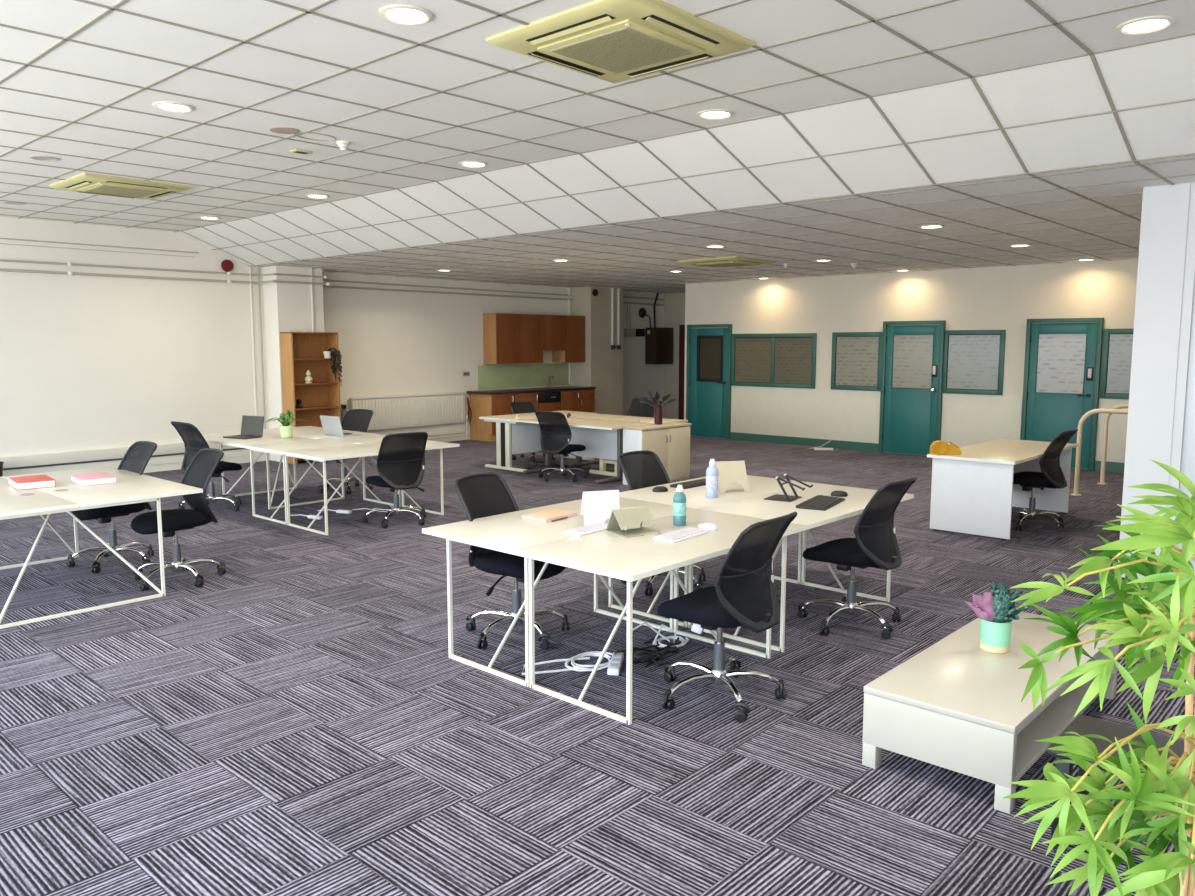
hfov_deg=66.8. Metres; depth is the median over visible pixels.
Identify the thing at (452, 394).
grille
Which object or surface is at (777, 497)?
laptop stand
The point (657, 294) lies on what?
conduit
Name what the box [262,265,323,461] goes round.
wall column
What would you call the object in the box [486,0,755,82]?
air conditioner
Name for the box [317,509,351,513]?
power strip
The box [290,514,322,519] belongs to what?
power strip
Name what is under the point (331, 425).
laptop
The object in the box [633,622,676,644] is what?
cable
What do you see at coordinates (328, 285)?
conduit
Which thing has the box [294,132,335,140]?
ring
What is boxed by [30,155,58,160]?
recessed light
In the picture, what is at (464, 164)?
diffuser
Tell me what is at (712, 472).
drink bottle
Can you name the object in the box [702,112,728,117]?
diffuser
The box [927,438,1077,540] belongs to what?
desk
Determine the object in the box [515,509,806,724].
desk
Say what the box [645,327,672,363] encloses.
electrical box
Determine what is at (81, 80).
ceiling
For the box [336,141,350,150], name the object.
smoke detector
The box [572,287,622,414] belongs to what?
wall column
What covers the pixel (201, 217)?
recessed light
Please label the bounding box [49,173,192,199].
air conditioner
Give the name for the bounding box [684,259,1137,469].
wall
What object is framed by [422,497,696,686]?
desk
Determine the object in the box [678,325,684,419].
door
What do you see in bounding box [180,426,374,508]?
desk
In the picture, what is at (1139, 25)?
diffuser
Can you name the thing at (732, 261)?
air conditioner
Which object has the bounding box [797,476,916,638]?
office chair
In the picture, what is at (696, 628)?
plug adaptor
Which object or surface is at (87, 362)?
wall
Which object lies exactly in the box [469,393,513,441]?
base cabinet
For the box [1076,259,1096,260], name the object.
recessed light
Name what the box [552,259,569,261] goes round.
recessed light
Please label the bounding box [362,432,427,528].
office chair
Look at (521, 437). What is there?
desk
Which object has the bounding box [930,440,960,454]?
tape dispenser
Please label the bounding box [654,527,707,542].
keyboard
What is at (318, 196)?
recessed light
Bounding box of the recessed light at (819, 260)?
[814,259,832,261]
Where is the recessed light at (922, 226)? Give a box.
[918,225,944,228]
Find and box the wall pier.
[1118,183,1190,577]
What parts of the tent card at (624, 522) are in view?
plate, plate, plate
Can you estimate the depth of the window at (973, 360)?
13.15 m
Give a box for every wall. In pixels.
[0,216,268,456]
[322,272,663,435]
[663,293,684,418]
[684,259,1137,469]
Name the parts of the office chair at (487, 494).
backrest, frame, height lever, seat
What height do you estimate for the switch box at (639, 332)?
0.160 m
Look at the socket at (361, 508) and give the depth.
9.20 m
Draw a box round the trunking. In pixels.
[0,442,269,475]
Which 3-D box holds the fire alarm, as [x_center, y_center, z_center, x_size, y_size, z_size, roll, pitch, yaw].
[0.966,-2.876,19.289,0.080,0.217,0.220,6,9,42]
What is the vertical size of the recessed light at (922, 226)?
0.012 m
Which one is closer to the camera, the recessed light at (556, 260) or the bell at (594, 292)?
the recessed light at (556, 260)
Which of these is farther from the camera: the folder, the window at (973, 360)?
the window at (973, 360)
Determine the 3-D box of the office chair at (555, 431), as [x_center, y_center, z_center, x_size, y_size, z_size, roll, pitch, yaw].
[-0.458,-0.042,11.329,0.617,0.876,0.600,5,8,38]
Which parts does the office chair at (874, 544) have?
seat, backrest, frame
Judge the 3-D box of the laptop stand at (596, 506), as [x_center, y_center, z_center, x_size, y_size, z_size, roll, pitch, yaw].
[0.011,0.325,5.040,0.210,0.184,0.098,-2,7,-19]
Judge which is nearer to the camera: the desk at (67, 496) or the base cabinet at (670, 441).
the desk at (67, 496)
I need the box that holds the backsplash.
[478,363,569,388]
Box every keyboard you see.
[565,522,607,535]
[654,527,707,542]
[670,478,705,488]
[796,495,844,510]
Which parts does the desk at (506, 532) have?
leg, rail, rail, leg, leg, rail, leg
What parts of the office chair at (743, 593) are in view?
seat, frame, backrest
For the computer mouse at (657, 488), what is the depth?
6.11 m
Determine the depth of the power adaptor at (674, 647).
5.00 m
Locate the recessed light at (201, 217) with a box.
[198,216,220,219]
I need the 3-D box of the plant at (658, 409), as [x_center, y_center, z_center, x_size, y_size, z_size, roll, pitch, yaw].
[0.701,-0.497,11.194,0.553,0.410,0.162,0,7,3]
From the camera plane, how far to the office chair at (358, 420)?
10.60 m
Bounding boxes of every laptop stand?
[580,490,619,524]
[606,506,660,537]
[715,461,749,492]
[764,473,813,501]
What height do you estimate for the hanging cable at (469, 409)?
0.454 m
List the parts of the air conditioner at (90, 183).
intake frame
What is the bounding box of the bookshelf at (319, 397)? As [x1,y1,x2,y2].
[280,332,340,463]
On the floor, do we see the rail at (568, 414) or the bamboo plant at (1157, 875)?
the bamboo plant at (1157, 875)
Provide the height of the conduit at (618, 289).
1.190 m
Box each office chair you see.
[66,441,157,572]
[131,448,225,590]
[171,421,241,510]
[318,409,373,493]
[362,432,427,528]
[454,472,569,649]
[510,401,553,461]
[535,411,587,481]
[616,397,657,460]
[617,450,705,595]
[657,512,796,722]
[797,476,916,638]
[1012,429,1077,531]
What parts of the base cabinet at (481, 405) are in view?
door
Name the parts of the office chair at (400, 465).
seat, frame, backrest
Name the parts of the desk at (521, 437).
modesty panel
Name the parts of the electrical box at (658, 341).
cabinet door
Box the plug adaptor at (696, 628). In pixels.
[691,623,703,633]
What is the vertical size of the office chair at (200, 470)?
0.926 m
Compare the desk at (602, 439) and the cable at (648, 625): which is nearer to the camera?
the cable at (648, 625)
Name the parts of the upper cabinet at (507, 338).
door, door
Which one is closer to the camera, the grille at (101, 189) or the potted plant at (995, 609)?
the potted plant at (995, 609)
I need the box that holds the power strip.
[607,652,623,674]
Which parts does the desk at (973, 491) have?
panel, panel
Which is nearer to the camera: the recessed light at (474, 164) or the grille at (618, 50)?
the grille at (618, 50)
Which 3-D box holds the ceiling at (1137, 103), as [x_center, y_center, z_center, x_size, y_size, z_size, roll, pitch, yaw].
[3.485,-2.612,11.123,15.600,0.492,10.958,6,9,42]
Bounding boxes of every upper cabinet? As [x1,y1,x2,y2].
[483,313,542,363]
[543,315,564,350]
[552,315,584,362]
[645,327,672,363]
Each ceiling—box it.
[0,0,1194,231]
[176,35,1194,293]
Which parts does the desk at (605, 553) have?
leg, rail, rail, leg, leg, rail, leg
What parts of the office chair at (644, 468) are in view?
backrest, frame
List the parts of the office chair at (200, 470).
seat, backrest, frame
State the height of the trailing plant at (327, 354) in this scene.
0.570 m
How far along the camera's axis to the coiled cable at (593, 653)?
4.79 m
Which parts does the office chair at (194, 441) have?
backrest, frame, seat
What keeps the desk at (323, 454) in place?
on the floor
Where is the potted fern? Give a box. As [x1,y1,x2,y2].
[265,410,305,437]
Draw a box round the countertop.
[467,386,595,394]
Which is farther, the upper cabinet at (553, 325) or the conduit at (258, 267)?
the upper cabinet at (553, 325)
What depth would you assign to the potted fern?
9.59 m
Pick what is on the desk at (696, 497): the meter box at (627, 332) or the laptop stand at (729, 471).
the laptop stand at (729, 471)
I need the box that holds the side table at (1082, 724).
[1046,714,1183,852]
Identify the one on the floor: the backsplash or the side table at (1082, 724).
the side table at (1082, 724)
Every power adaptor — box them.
[648,649,662,660]
[665,641,677,652]
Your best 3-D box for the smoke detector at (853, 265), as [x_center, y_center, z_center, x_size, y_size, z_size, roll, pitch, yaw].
[3.490,-2.480,12.335,0.098,0.060,0.100,6,9,42]
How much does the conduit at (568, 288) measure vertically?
1.870 m
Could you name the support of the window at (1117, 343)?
attached to the wall at (999, 297)
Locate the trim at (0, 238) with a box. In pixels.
[0,238,198,256]
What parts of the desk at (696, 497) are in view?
leg, rail, leg, rail, leg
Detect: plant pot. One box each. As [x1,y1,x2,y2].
[279,425,292,437]
[979,619,1011,646]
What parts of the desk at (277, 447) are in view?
leg, rail, rail, leg, leg, rail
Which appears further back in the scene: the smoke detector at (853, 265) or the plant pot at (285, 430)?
the smoke detector at (853, 265)
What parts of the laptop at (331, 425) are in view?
screen lid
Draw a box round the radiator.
[349,392,467,436]
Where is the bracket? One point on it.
(815, 448)
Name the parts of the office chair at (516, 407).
backrest, frame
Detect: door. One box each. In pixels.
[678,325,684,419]
[686,324,731,438]
[878,320,945,455]
[1020,318,1103,469]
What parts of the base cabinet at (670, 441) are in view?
panel, door, panel, door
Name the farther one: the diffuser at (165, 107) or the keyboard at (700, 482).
the keyboard at (700, 482)
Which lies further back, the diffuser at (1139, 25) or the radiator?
the radiator
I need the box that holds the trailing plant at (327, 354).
[323,348,341,386]
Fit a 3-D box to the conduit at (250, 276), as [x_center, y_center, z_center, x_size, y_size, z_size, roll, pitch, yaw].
[-4.895,-1.359,12.910,0.033,2.410,0.033,-3,7,-25]
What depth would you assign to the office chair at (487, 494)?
5.25 m
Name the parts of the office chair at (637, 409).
backrest, frame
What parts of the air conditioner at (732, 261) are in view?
intake frame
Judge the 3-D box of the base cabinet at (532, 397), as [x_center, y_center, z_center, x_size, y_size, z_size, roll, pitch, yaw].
[-1.482,-0.603,16.429,0.624,0.820,0.580,6,9,42]
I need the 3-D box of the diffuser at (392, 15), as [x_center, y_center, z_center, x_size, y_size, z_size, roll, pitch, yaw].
[-0.857,-1.941,4.063,0.180,0.003,0.180,6,9,42]
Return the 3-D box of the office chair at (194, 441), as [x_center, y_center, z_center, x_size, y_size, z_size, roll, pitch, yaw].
[-3.951,0.172,9.263,0.617,0.921,0.651,5,8,38]
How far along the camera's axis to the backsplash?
16.90 m
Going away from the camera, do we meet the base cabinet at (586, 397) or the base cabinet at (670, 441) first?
the base cabinet at (670, 441)
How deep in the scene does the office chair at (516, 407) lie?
13.41 m
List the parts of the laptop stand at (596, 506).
plate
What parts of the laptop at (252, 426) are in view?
screen lid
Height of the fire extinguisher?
0.760 m
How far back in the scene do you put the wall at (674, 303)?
19.81 m
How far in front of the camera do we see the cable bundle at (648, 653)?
4.89 m
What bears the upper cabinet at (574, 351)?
attached to the wall at (390, 342)
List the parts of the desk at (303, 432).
leg, rail, leg, leg, rail, leg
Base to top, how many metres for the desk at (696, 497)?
0.700 m
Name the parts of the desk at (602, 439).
modesty panel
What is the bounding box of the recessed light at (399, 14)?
[379,4,432,24]
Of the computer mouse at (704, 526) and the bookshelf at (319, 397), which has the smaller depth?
the computer mouse at (704, 526)
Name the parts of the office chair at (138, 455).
seat, backrest, frame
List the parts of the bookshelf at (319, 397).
panel, panel, panel, shelf, shelf, shelf, panel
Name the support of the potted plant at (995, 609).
on the coffee table at (956, 705)
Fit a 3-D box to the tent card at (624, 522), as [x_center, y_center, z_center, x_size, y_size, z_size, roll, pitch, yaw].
[0.190,0.383,4.800,0.220,0.127,0.201,-4,8,-29]
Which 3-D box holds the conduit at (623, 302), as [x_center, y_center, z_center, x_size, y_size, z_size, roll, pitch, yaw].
[0.803,-3.044,19.091,0.040,0.060,1.840,6,9,42]
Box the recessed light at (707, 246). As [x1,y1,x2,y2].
[705,245,725,247]
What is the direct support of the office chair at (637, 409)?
on the floor
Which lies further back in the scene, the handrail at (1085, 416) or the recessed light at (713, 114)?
the handrail at (1085, 416)
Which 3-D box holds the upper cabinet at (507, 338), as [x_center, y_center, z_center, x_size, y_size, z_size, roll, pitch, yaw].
[-1.521,-1.980,16.450,0.364,0.890,1.130,6,9,42]
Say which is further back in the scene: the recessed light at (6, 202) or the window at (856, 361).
the window at (856, 361)
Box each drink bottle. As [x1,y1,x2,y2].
[673,485,685,525]
[706,459,718,497]
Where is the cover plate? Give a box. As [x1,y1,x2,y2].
[269,127,299,133]
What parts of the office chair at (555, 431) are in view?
backrest, frame, seat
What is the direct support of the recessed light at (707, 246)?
in the ceiling at (1137, 103)
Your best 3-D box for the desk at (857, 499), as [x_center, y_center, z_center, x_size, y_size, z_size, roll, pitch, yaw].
[1.305,0.690,5.746,0.746,0.700,1.540,6,9,42]
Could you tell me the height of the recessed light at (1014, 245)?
0.012 m
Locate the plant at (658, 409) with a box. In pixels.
[633,391,675,424]
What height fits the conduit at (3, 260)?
0.068 m
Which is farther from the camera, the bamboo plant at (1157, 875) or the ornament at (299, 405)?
the ornament at (299, 405)
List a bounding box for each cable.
[467,397,471,422]
[565,651,611,671]
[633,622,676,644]
[654,636,688,647]
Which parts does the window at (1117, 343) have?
pane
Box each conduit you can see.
[0,259,571,295]
[0,268,571,300]
[249,266,257,415]
[258,267,265,428]
[310,268,314,331]
[568,288,570,383]
[611,288,614,348]
[617,288,620,348]
[623,296,663,300]
[623,302,662,305]
[653,293,658,326]
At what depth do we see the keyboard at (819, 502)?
5.59 m
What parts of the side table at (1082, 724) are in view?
leg, leg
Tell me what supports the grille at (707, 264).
attached to the air conditioner at (732, 261)
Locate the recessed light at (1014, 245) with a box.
[1009,244,1031,246]
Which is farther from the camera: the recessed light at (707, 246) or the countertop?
the countertop
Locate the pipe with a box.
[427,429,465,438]
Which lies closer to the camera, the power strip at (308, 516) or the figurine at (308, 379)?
the power strip at (308, 516)
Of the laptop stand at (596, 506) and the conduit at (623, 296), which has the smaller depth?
the laptop stand at (596, 506)
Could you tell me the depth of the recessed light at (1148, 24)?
4.18 m
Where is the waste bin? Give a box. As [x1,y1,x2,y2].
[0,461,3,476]
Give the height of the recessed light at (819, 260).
0.012 m
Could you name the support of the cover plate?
attached to the ceiling at (81, 80)
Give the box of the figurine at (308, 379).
[305,370,312,382]
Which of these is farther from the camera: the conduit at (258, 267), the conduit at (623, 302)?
the conduit at (623, 302)
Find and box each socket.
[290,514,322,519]
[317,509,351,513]
[352,508,387,511]
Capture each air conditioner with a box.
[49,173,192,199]
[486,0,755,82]
[677,256,775,267]
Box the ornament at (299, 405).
[295,399,302,408]
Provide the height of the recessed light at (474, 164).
0.012 m
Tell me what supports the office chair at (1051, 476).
on the floor
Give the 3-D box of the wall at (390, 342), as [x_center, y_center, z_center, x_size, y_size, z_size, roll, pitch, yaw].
[-1.581,-1.818,16.749,0.100,3.160,9.500,6,9,42]
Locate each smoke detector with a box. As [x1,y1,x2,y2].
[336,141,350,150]
[850,263,857,267]
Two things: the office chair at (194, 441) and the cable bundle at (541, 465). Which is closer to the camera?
the office chair at (194, 441)
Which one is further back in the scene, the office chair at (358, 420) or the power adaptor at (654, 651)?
the office chair at (358, 420)
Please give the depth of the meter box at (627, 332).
18.94 m
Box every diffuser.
[158,104,188,110]
[386,9,425,21]
[463,163,483,165]
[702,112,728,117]
[1124,20,1167,31]
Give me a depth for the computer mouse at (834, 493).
5.92 m
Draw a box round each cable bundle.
[525,462,568,471]
[610,636,678,666]
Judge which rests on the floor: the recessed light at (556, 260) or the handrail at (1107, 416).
the handrail at (1107, 416)
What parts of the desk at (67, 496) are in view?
rail, leg, rail, rail, leg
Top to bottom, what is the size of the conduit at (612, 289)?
1.190 m
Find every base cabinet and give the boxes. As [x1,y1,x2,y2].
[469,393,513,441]
[513,392,537,410]
[537,391,560,410]
[561,390,578,411]
[579,389,594,412]
[623,422,690,484]
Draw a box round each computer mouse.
[652,486,667,491]
[698,523,717,530]
[831,490,847,496]
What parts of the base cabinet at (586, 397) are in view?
drawer, door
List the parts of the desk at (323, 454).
leg, rail, rail, leg, leg, rail, leg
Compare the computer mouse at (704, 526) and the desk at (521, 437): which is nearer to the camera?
the computer mouse at (704, 526)
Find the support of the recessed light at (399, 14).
in the ceiling at (81, 80)
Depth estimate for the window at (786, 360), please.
15.37 m
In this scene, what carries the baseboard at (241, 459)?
attached to the wall at (87, 362)
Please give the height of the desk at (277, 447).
0.700 m
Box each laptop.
[223,415,263,438]
[320,415,360,436]
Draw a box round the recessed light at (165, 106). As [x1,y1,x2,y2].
[152,101,194,112]
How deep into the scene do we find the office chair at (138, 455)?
6.96 m
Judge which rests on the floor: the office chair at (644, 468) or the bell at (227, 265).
the office chair at (644, 468)
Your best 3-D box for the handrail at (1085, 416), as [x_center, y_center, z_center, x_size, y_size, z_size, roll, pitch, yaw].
[5.803,0.083,9.759,1.255,0.986,0.110,6,9,42]
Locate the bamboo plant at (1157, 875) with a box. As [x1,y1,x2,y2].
[1003,459,1194,895]
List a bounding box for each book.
[8,475,55,489]
[70,472,116,485]
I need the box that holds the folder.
[521,509,577,522]
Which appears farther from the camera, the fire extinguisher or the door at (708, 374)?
the door at (708, 374)
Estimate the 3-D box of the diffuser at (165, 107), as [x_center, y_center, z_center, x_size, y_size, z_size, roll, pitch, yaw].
[-2.639,-2.123,5.646,0.180,0.003,0.180,6,9,42]
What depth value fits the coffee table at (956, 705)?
3.60 m
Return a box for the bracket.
[810,440,832,449]
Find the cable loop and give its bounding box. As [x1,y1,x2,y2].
[522,657,608,674]
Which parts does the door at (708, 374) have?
glass pane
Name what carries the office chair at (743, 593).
on the floor
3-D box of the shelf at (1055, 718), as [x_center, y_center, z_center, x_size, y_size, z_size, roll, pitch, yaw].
[1.786,1.131,4.013,0.572,0.028,1.420,6,9,42]
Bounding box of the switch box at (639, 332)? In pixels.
[636,329,644,335]
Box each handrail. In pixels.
[1071,408,1127,495]
[1097,403,1128,484]
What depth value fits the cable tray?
11.72 m
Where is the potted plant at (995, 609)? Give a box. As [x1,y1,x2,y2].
[964,581,1031,653]
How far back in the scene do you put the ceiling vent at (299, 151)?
6.93 m
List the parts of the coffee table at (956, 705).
leg, panel, leg, rail, panel, leg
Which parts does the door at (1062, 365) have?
glass pane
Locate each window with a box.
[731,333,816,388]
[831,332,882,390]
[942,330,1005,394]
[1099,328,1133,398]
[1167,182,1194,577]
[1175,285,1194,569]
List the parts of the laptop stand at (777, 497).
arm, plate, arm, arm, arm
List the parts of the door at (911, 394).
glass pane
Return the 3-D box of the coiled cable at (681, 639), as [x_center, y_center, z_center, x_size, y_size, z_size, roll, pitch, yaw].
[0.412,1.092,5.106,0.180,0.024,0.214,6,9,42]
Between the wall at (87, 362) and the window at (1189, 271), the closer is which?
the window at (1189, 271)
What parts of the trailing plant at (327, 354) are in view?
plant pot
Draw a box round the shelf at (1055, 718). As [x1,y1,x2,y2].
[1015,673,1114,781]
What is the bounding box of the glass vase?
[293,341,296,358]
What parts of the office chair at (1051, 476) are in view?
seat, backrest, frame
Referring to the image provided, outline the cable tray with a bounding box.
[589,459,616,476]
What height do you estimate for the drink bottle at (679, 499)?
0.224 m
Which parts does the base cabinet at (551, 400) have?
door, control panel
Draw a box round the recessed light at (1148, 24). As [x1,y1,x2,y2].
[1116,15,1175,34]
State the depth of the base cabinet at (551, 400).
16.63 m
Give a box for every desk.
[0,467,202,628]
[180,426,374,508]
[243,434,400,524]
[281,440,459,534]
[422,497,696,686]
[479,410,596,471]
[515,417,647,482]
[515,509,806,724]
[565,413,687,466]
[609,475,811,626]
[688,483,913,651]
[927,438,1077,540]
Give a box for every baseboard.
[143,433,469,472]
[730,432,1124,472]
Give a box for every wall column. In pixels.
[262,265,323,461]
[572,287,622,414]
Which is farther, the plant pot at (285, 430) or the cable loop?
the plant pot at (285, 430)
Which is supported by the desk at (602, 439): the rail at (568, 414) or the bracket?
the rail at (568, 414)
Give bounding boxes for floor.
[0,436,1194,895]
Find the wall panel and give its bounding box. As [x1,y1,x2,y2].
[731,386,1128,462]
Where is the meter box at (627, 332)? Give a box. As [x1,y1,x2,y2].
[624,329,635,336]
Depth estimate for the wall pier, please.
6.35 m
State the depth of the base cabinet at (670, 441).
11.06 m
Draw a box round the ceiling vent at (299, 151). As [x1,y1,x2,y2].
[290,149,312,154]
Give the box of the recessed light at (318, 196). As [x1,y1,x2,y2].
[305,194,329,198]
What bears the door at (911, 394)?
attached to the wall at (999, 297)
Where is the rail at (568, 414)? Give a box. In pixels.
[567,413,638,422]
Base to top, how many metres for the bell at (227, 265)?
0.170 m
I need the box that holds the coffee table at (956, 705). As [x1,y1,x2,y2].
[862,611,1118,813]
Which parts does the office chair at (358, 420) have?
backrest, frame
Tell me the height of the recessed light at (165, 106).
0.012 m
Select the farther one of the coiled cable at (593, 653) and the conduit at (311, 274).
the conduit at (311, 274)
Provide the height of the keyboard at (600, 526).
0.020 m
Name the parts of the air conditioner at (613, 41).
intake frame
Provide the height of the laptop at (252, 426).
0.221 m
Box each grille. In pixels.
[84,185,158,197]
[349,392,465,399]
[550,27,692,73]
[703,263,750,266]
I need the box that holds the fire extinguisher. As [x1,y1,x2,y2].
[341,404,346,420]
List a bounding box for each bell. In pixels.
[221,259,233,271]
[592,289,597,295]
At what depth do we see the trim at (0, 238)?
11.30 m
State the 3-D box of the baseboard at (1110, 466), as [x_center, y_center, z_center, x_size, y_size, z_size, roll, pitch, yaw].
[5.309,0.090,13.437,8.000,0.130,0.022,6,9,42]
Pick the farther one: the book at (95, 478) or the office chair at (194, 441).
the office chair at (194, 441)
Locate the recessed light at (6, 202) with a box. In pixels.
[4,201,25,204]
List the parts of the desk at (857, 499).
leg, rail, leg, leg, rail, leg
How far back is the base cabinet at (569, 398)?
17.03 m
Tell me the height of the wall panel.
0.830 m
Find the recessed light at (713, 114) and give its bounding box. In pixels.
[697,109,733,119]
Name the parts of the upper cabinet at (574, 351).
door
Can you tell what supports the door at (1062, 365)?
attached to the wall at (999, 297)
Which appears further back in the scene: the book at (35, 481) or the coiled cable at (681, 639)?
the book at (35, 481)
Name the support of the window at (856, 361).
attached to the wall at (999, 297)
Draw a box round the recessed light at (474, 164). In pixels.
[459,161,487,167]
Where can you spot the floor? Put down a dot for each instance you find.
(299, 720)
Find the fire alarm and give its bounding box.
[638,308,645,317]

